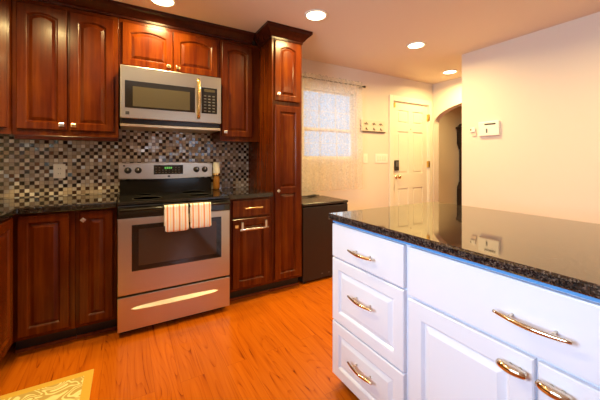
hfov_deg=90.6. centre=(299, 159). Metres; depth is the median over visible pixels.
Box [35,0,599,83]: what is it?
ceiling
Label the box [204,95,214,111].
keypad
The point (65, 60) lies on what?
upper cabinet
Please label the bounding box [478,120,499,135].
alarm keypad
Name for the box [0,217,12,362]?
base cabinet
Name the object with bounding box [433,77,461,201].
wall
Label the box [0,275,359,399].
floor
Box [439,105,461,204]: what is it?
wall
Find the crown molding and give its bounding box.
[36,0,254,44]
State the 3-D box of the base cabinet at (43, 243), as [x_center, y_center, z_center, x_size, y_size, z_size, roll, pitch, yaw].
[-1.747,0.768,2.113,0.304,0.874,0.610,0,0,-30]
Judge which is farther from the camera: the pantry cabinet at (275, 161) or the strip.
the pantry cabinet at (275, 161)
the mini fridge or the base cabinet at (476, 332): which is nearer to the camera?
the base cabinet at (476, 332)
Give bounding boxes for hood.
[456,124,461,141]
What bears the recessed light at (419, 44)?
in the ceiling
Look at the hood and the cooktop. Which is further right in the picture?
the hood
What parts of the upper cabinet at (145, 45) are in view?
door, door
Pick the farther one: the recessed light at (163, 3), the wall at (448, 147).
the wall at (448, 147)
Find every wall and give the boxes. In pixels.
[4,58,432,217]
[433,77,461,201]
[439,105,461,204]
[462,12,599,223]
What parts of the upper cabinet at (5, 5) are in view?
door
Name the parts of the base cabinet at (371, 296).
drawer pull, drawer pull, drawer pull, drawer, drawer, drawer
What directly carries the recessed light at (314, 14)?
in the ceiling
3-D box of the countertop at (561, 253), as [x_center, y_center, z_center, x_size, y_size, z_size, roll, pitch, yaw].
[1.046,0.307,0.964,0.902,0.034,2.014,0,0,-30]
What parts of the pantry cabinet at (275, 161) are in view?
crown molding, shoe molding, door, door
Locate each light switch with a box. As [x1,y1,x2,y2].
[363,154,367,162]
[375,154,387,162]
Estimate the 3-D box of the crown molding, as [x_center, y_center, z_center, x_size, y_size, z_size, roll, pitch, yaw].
[-1.234,-1.150,2.247,1.955,0.088,0.292,0,0,-30]
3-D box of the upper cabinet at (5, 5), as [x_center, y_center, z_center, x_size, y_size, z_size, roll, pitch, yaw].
[-2.196,-0.637,1.892,0.544,0.935,0.539,0,0,-30]
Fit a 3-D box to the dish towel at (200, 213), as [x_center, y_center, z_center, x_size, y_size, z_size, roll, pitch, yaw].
[-0.737,0.411,2.200,0.151,0.179,0.044,0,0,-30]
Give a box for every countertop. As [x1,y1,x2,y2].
[0,193,118,221]
[212,187,272,199]
[328,202,599,298]
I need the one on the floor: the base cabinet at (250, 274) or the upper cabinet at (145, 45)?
the base cabinet at (250, 274)
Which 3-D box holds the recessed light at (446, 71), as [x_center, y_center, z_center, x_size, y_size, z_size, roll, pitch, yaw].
[2.039,-1.188,4.045,0.196,0.012,0.196,0,0,-30]
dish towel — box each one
[164,204,188,231]
[190,202,210,227]
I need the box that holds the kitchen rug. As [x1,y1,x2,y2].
[0,369,93,399]
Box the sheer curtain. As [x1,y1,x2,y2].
[302,72,362,191]
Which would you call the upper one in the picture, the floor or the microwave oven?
the microwave oven
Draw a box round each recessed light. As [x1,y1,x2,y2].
[150,0,176,6]
[304,9,327,20]
[406,41,425,48]
[442,70,457,73]
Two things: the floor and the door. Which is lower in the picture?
the floor
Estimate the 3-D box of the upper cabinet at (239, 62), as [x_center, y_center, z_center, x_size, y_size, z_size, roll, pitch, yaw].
[-0.629,-0.637,2.919,0.382,0.935,0.351,0,0,-30]
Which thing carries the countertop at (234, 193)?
on the base cabinet at (250, 274)
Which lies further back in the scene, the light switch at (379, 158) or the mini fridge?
the light switch at (379, 158)
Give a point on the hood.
(459, 128)
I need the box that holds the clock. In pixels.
[456,124,461,204]
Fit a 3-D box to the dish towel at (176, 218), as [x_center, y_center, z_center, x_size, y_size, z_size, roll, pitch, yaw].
[-0.879,0.414,2.117,0.160,0.186,0.044,0,0,-30]
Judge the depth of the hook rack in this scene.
4.06 m
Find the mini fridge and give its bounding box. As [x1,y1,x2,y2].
[298,195,347,283]
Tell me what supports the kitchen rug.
on the floor
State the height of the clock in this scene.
1.950 m
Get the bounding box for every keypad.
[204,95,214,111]
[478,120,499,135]
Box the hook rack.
[360,119,385,132]
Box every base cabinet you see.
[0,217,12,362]
[12,211,76,353]
[75,207,116,338]
[228,197,271,300]
[332,223,408,399]
[408,245,599,399]
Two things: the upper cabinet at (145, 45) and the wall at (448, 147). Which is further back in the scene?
the wall at (448, 147)
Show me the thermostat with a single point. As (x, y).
(473, 130)
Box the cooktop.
[117,189,229,205]
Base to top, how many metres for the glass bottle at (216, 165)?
0.263 m
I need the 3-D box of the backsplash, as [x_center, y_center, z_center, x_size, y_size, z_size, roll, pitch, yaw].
[-1.557,-0.003,2.582,2.326,0.584,0.008,0,0,-30]
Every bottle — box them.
[212,162,219,189]
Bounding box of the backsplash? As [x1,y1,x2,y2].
[0,125,247,198]
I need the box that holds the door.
[389,95,431,205]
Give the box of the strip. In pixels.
[333,221,599,302]
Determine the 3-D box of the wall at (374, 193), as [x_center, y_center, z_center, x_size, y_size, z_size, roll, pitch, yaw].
[-0.314,0.005,3.381,5.539,2.400,0.120,0,0,-30]
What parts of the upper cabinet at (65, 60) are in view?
door, light rail, door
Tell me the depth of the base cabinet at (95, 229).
1.99 m
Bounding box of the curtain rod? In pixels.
[303,76,365,87]
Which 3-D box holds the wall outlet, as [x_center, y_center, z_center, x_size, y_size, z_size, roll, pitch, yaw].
[-1.915,0.093,2.364,0.076,0.112,0.008,0,0,-30]
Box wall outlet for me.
[53,164,64,177]
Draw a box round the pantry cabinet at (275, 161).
[248,21,312,291]
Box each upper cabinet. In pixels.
[0,0,13,136]
[12,0,118,141]
[119,18,219,77]
[212,39,258,143]
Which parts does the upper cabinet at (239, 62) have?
door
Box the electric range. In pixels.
[117,162,230,333]
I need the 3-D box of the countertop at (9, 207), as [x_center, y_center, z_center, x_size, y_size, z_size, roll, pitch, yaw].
[-1.304,0.310,0.971,1.154,0.040,3.030,0,0,-30]
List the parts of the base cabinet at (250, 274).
shoe molding, drawer, door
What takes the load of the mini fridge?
on the floor
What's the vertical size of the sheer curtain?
1.387 m
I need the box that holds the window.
[303,86,354,159]
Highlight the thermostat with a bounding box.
[470,127,476,135]
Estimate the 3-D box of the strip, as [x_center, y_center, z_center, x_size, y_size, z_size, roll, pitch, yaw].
[0.935,0.331,0.915,0.613,0.014,1.960,0,0,-30]
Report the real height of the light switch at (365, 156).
0.125 m
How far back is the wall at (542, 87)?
2.76 m
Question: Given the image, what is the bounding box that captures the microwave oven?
[120,64,220,133]
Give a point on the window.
(307, 87)
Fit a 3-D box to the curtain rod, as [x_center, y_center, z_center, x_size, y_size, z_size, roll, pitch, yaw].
[0.325,-0.958,3.637,1.221,0.027,0.078,0,0,-30]
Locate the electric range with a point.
(163, 276)
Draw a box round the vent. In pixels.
[121,118,205,127]
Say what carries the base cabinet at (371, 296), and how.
on the floor

